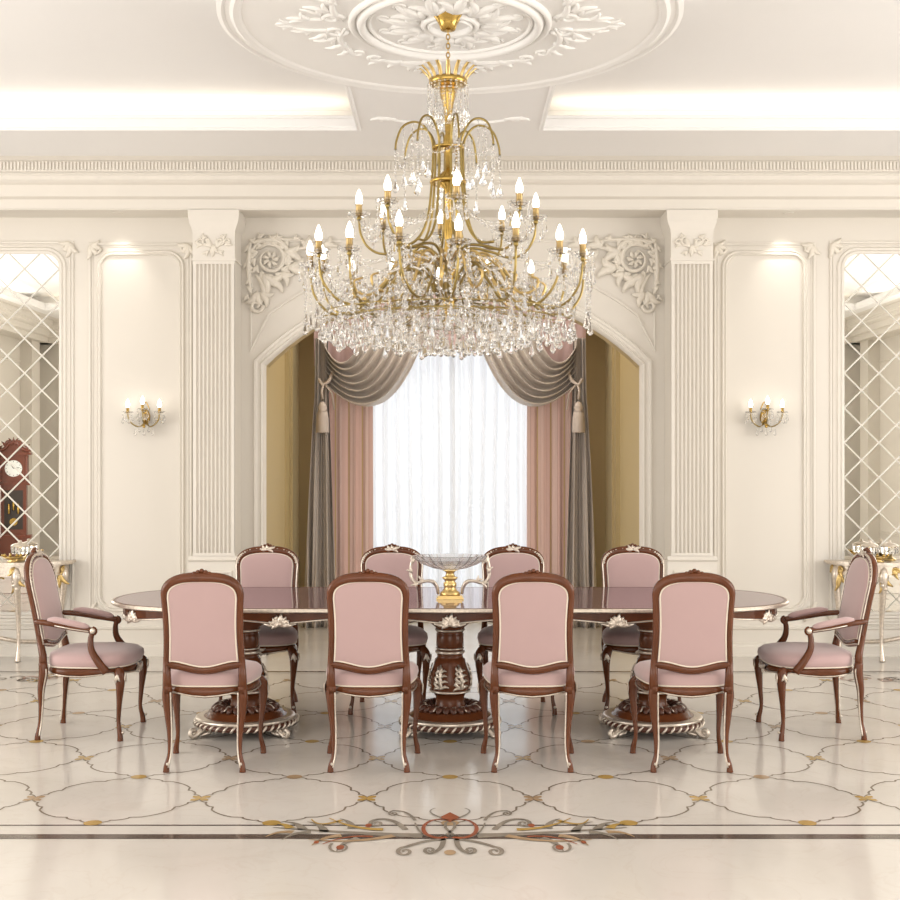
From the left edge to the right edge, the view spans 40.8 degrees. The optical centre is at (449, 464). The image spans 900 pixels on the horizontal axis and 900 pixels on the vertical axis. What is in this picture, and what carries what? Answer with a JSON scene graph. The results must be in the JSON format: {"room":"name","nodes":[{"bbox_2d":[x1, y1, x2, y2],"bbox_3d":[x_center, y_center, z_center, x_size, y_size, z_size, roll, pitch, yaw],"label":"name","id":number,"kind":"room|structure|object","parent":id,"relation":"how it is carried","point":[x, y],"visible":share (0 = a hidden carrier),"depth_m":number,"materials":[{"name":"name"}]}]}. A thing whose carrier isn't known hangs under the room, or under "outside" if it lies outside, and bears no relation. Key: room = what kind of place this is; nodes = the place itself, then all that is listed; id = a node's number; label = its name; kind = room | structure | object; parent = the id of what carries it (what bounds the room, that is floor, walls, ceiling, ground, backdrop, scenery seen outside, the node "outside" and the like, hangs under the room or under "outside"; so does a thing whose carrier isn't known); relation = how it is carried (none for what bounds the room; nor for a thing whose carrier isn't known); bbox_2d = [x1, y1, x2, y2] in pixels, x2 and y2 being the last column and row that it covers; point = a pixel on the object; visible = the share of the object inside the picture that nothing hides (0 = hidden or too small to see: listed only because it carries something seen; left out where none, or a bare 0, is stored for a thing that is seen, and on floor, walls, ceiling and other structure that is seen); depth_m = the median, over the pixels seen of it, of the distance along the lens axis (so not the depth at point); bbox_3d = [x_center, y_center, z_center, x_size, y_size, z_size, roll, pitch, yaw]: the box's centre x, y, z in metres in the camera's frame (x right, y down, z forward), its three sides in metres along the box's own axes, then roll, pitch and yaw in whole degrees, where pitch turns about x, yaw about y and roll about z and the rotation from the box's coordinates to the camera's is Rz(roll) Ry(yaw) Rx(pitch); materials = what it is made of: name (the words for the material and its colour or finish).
{"room":"dining room","nodes":[
{"label":"dining room","id":0,"kind":"room"},
{"bbox_2d":[0,622,899,899],"bbox_3d":[0.000,1.698,6.125,15.000,0.124,13.850,0,0,0],"label":"floor","id":1,"kind":"structure","parent":0,"point":[86,814],"depth_m":5.97,"materials":[{"name":"beige stone"}]},
{"bbox_2d":[0,560,75,661],"bbox_3d":[-3.801,1.228,10.181,1.203,0.836,0.368,0,0,0],"label":"console table","id":2,"kind":"object","parent":1,"relation":"on","point":[15,570],"visible":0.68,"depth_m":10.08,"materials":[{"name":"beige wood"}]},
{"bbox_2d":[1,553,22,561],"bbox_3d":[-3.658,0.776,10.111,0.167,0.067,0.169,0,0,0],"label":"dish","id":3,"kind":"object","parent":2,"relation":"on","point":[10,558],"visible":1,"depth_m":10.07,"materials":[{"name":"gold metal"}]},
{"bbox_2d":[11,540,28,560],"bbox_3d":[-3.648,0.722,10.265,0.148,0.174,0.148,0,0,0],"label":"lidded jar","id":4,"kind":"object","parent":2,"relation":"on","point":[23,548],"visible":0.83,"depth_m":10.22,"materials":[{"name":"clear glass"}]},
{"bbox_2d":[24,547,148,741],"bbox_3d":[-2.239,1.074,7.455,0.671,1.135,0.618,0,0,0],"label":"armchair","id":5,"kind":"object","parent":1,"relation":"on","point":[90,658],"visible":1,"depth_m":7.26,"materials":[{"name":"pink fabric"}]},
{"bbox_2d":[160,569,269,772],"bbox_3d":[-1.311,1.094,6.654,0.569,1.095,0.578,0,0,0],"label":"chair","id":6,"kind":"object","parent":1,"relation":"on","point":[204,653],"visible":1,"depth_m":6.42,"materials":[{"name":"pink fabric"}]},
{"bbox_2d":[219,543,299,712],"bbox_3d":[-1.275,1.094,8.191,0.569,1.095,0.578,0,0,0],"label":"chair","id":7,"kind":"object","parent":1,"relation":"on","point":[266,565],"visible":0.63,"depth_m":8.39,"materials":[{"name":"pink fabric"}]},
{"bbox_2d":[302,317,428,628],"bbox_3d":[-0.854,0.087,12.128,1.292,3.159,0.318,0,0,3],"label":"drape","id":8,"kind":"object","parent":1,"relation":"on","point":[367,379],"visible":0.86,"depth_m":12.19,"materials":[{"name":"grey fabric"}]},
{"bbox_2d":[323,569,423,772],"bbox_3d":[-0.434,1.094,6.654,0.569,1.095,0.578,0,0,0],"label":"chair","id":9,"kind":"object","parent":1,"relation":"on","point":[368,610],"visible":1,"depth_m":6.42,"materials":[{"name":"pink fabric"}]},
{"bbox_2d":[348,543,431,714],"bbox_3d":[-0.405,1.094,8.191,0.569,1.095,0.578,0,0,0],"label":"chair","id":10,"kind":"object","parent":1,"relation":"on","point":[393,559],"visible":0.43,"depth_m":8.40,"materials":[{"name":"pink fabric"}]},
{"bbox_2d":[373,350,526,586],"bbox_3d":[0.005,-0.095,12.620,2.213,3.430,0.139,0,0,0],"label":"sheer curtain","id":11,"kind":"object","parent":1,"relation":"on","point":[450,444],"visible":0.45,"depth_m":12.62,"materials":[{"name":"white fabric"}]},
{"bbox_2d":[111,587,788,738],"bbox_3d":[0.000,1.242,7.700,4.260,0.806,1.270,0,0,0],"label":"dining table","id":12,"kind":"object","parent":1,"relation":"on","point":[449,679],"visible":0.64,"depth_m":7.33,"materials":[{"name":"wood"}]},
{"bbox_2d":[406,554,492,599],"bbox_3d":[-0.001,0.704,7.620,0.547,0.269,0.340,0,0,0],"label":"bowl","id":13,"kind":"object","parent":12,"relation":"on","point":[449,563],"visible":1,"depth_m":7.58,"materials":[{"name":"clear glass"}]},
{"bbox_2d":[474,543,556,714],"bbox_3d":[0.440,1.094,8.191,0.569,1.095,0.578,0,0,0],"label":"chair","id":14,"kind":"object","parent":1,"relation":"on","point":[512,558],"visible":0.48,"depth_m":8.40,"materials":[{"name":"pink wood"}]},
{"bbox_2d":[477,569,577,772],"bbox_3d":[0.440,1.094,6.654,0.569,1.095,0.578,0,0,0],"label":"chair","id":15,"kind":"object","parent":1,"relation":"on","point":[532,649],"visible":1,"depth_m":6.42,"materials":[{"name":"pink fabric"}]},
{"bbox_2d":[473,318,598,628],"bbox_3d":[0.864,0.087,12.128,1.292,3.159,0.318,0,0,-3],"label":"drape","id":16,"kind":"object","parent":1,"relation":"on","point":[537,380],"visible":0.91,"depth_m":12.19,"materials":[{"name":"grey fabric"}]},
{"bbox_2d":[600,543,681,710],"bbox_3d":[1.275,1.094,8.191,0.569,1.095,0.578,0,0,0],"label":"chair","id":17,"kind":"object","parent":1,"relation":"on","point":[632,565],"visible":0.53,"depth_m":8.39,"materials":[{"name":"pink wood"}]},
{"bbox_2d":[627,569,735,772],"bbox_3d":[1.290,1.094,6.654,0.569,1.095,0.578,0,0,0],"label":"chair","id":18,"kind":"object","parent":1,"relation":"on","point":[692,652],"visible":1,"depth_m":6.42,"materials":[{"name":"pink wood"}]},
{"bbox_2d":[753,547,877,741],"bbox_3d":[2.249,1.074,7.455,0.671,1.135,0.618,0,0,0],"label":"armchair","id":19,"kind":"object","parent":1,"relation":"on","point":[810,658],"visible":1,"depth_m":7.27,"materials":[{"name":"pink fabric"}]},
{"bbox_2d":[824,560,899,661],"bbox_3d":[3.799,1.228,10.181,1.203,0.836,0.368,0,0,0],"label":"console table","id":20,"kind":"object","parent":1,"relation":"on","point":[838,568],"visible":0.75,"depth_m":10.08,"materials":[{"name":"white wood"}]},
{"bbox_2d":[861,540,878,554],"bbox_3d":[3.563,0.722,10.265,0.148,0.174,0.148,0,0,0],"label":"lidded jar","id":21,"kind":"object","parent":20,"relation":"on","point":[874,548],"visible":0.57,"depth_m":10.21,"materials":[{"name":"clear glass"}]},
{"bbox_2d":[872,553,888,561],"bbox_3d":[3.586,0.776,10.111,0.167,0.067,0.169,0,0,0],"label":"dish","id":22,"kind":"object","parent":20,"relation":"on","point":[878,558],"visible":0.71,"depth_m":10.06,"materials":[{"name":"gold metal"}]},
{"bbox_2d":[880,540,898,560],"bbox_3d":[3.728,0.722,10.265,0.148,0.174,0.148,0,0,0],"label":"lidded jar","id":23,"kind":"object","parent":20,"relation":"on","point":[890,548],"visible":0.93,"depth_m":10.22,"materials":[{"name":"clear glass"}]},
{"bbox_2d":[0,218,899,641],"bbox_3d":[0.000,-0.640,10.415,15.000,4.560,0.050,0,0,0],"label":"wall","id":24,"kind":"structure","parent":0,"point":[140,294],"depth_m":10.39,"materials":[{"name":"beige paint"}]},
{"bbox_2d":[0,241,78,624],"bbox_3d":[-4.299,-0.275,10.378,2.227,3.344,0.037,0,0,0],"label":"wall mirror","id":25,"kind":"object","parent":24,"relation":"attached to","point":[33,280],"visible":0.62,"depth_m":10.37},
{"bbox_2d":[0,254,58,611],"bbox_3d":[-4.299,-0.275,10.374,1.900,3.074,0.001,0,0,0],"label":"mirror glass","id":26,"kind":"object","parent":25,"relation":"attached to","point":[24,425],"depth_m":10.37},
{"bbox_2d":[87,240,192,618],"bbox_3d":[-2.658,-0.292,10.378,0.974,3.281,0.037,0,0,0],"label":"trim","id":27,"kind":"structure","parent":24,"relation":"attached to","point":[93,248],"depth_m":10.38,"materials":[{"name":"beige paint"}]},
{"bbox_2d":[121,396,165,435],"bbox_3d":[-2.606,-0.417,10.311,0.378,0.337,0.206,0,0,0],"label":"wall sconce","id":28,"kind":"object","parent":24,"relation":"attached to","point":[145,415],"visible":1,"depth_m":10.28,"materials":[{"name":"gold metal"}]},
{"bbox_2d":[188,210,244,578],"bbox_3d":[-1.969,-0.242,10.220,0.452,3.764,0.340,0,0,0],"label":"pilaster","id":29,"kind":"object","parent":24,"relation":"attached to","point":[217,234],"depth_m":10.09,"materials":[{"name":"beige paint"}]},
{"bbox_2d":[0,156,899,217],"bbox_3d":[0.000,-2.322,4.895,14.600,0.396,10.990,0,0,0],"label":"trim","id":30,"kind":"structure","parent":24,"relation":"attached to","point":[30,186],"depth_m":10.02,"materials":[{"name":"beige paint"}]},
{"bbox_2d":[0,642,899,656],"bbox_3d":[0.000,1.582,10.373,14.600,0.116,0.035,0,0,0],"label":"baseboard","id":31,"kind":"structure","parent":24,"relation":"attached to","point":[7,649],"depth_m":10.36,"materials":[{"name":"beige paint"}]},
{"bbox_2d":[0,625,899,629],"bbox_3d":[0.000,1.395,10.380,14.600,0.040,0.020,0,0,0],"label":"trim","id":32,"kind":"structure","parent":24,"relation":"attached to","point":[2,627],"depth_m":10.38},
{"bbox_2d":[242,232,662,351],"bbox_3d":[0.024,-1.479,10.372,3.610,1.030,0.070,0,0,0],"label":"trim","id":33,"kind":"structure","parent":24,"relation":"attached to","point":[266,281],"depth_m":10.36,"materials":[{"name":"beige paint"}]},
{"bbox_2d":[253,279,651,656],"bbox_3d":[0.024,0.010,10.403,3.424,3.259,0.094,0,0,0],"label":"trim","id":34,"kind":"structure","parent":24,"relation":"attached to","point":[635,353],"depth_m":10.37,"materials":[{"name":"beige paint"}]},
{"bbox_2d":[660,210,717,575],"bbox_3d":[2.017,-0.242,10.220,0.452,3.764,0.340,0,0,0],"label":"pilaster","id":35,"kind":"object","parent":24,"relation":"attached to","point":[688,234],"depth_m":10.08,"materials":[{"name":"beige paint"}]},
{"bbox_2d":[744,396,788,435],"bbox_3d":[2.692,-0.417,10.311,0.378,0.337,0.206,0,0,0],"label":"wall sconce","id":36,"kind":"object","parent":24,"relation":"attached to","point":[764,417],"visible":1,"depth_m":10.28,"materials":[{"name":"gold metal"}]},
{"bbox_2d":[713,240,820,621],"bbox_3d":[2.700,-0.292,10.378,0.957,3.281,0.037,0,0,0],"label":"trim","id":37,"kind":"structure","parent":24,"relation":"attached to","point":[810,248],"depth_m":10.38,"materials":[{"name":"beige paint"}]},
{"bbox_2d":[827,238,899,624],"bbox_3d":[4.329,-0.275,10.378,2.227,3.344,0.037,0,0,0],"label":"wall mirror","id":38,"kind":"object","parent":24,"relation":"attached to","point":[868,278],"visible":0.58,"depth_m":10.37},
{"bbox_2d":[0,0,899,155],"bbox_3d":[0.000,-2.694,4.845,15.000,0.372,11.290,0,0,0],"label":"ceiling","id":39,"kind":"structure","parent":0,"point":[78,77],"depth_m":8.98,"materials":[{"name":"white paint"}]},
{"bbox_2d":[369,116,529,124],"bbox_3d":[0.000,-2.516,8.809,1.174,0.040,0.182,0,0,0],"label":"trim","id":40,"kind":"structure","parent":39,"relation":"attached to","point":[382,119],"depth_m":8.81,"materials":[{"name":"white paint"}]},
{"bbox_2d":[216,0,683,94],"bbox_3d":[0.000,-2.623,6.880,2.611,0.317,2.611,0,0,-32],"label":"ceiling medallion","id":41,"kind":"object","parent":39,"relation":"attached to","point":[514,45],"visible":0.93,"depth_m":7.08,"materials":[{"name":"white paint"}]},
{"bbox_2d":[298,11,595,360],"bbox_3d":[-0.011,-1.562,6.750,1.642,1.917,1.642,0,0,0],"label":"chandelier","id":42,"kind":"object","parent":41,"relation":"hanging from","point":[450,283],"visible":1,"depth_m":6.55,"materials":[{"name":"gold metal"}]},
{"bbox_2d":[266,290,638,586],"bbox_3d":[0.024,-0.235,11.645,3.552,3.750,2.410,0,0,0],"label":"wall","id":43,"kind":"structure","parent":0,"point":[627,369],"depth_m":11.38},
{"bbox_2d":[299,330,604,586],"bbox_3d":[0.024,-0.235,12.925,3.552,3.750,0.150,0,0,0],"label":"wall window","id":44,"kind":"structure","parent":43,"relation":"in","point":[595,346],"depth_m":12.85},
{"bbox_2d":[285,347,619,550],"bbox_3d":[0.024,-0.260,11.975,3.252,3.600,0.474,0,0,0],"label":"trim","id":45,"kind":"structure","parent":43,"relation":"attached to","point":[287,352],"depth_m":11.89,"materials":[{"name":"paint"}]},
{"bbox_3d":[0.000,-1.800,12.420,2.915,0.037,0.037,0,0,0],"label":"rail","id":46,"kind":"object","parent":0,"visible":0},
{"bbox_2d":[329,388,372,577],"bbox_3d":[-1.057,-0.080,12.479,0.530,3.400,0.038,0,0,0],"label":"striped curtain","id":47,"kind":"object","parent":46,"relation":"hanging from","point":[351,425],"visible":0.39,"depth_m":12.48,"materials":[{"name":"pink fabric"}]},
{"bbox_2d":[314,294,585,365],"bbox_3d":[0.000,-1.542,12.360,2.778,1.062,0.024,0,0,0],"label":"pelmet","id":48,"kind":"object","parent":46,"relation":"hanging from","point":[560,355],"visible":0.02,"depth_m":12.36,"materials":[{"name":"fabric"}]},
{"bbox_2d":[527,388,571,577],"bbox_3d":[1.052,-0.080,12.479,0.519,3.400,0.038,0,0,0],"label":"striped curtain","id":49,"kind":"object","parent":46,"relation":"hanging from","point":[548,425],"visible":0.42,"depth_m":12.48,"materials":[{"name":"pink fabric"}]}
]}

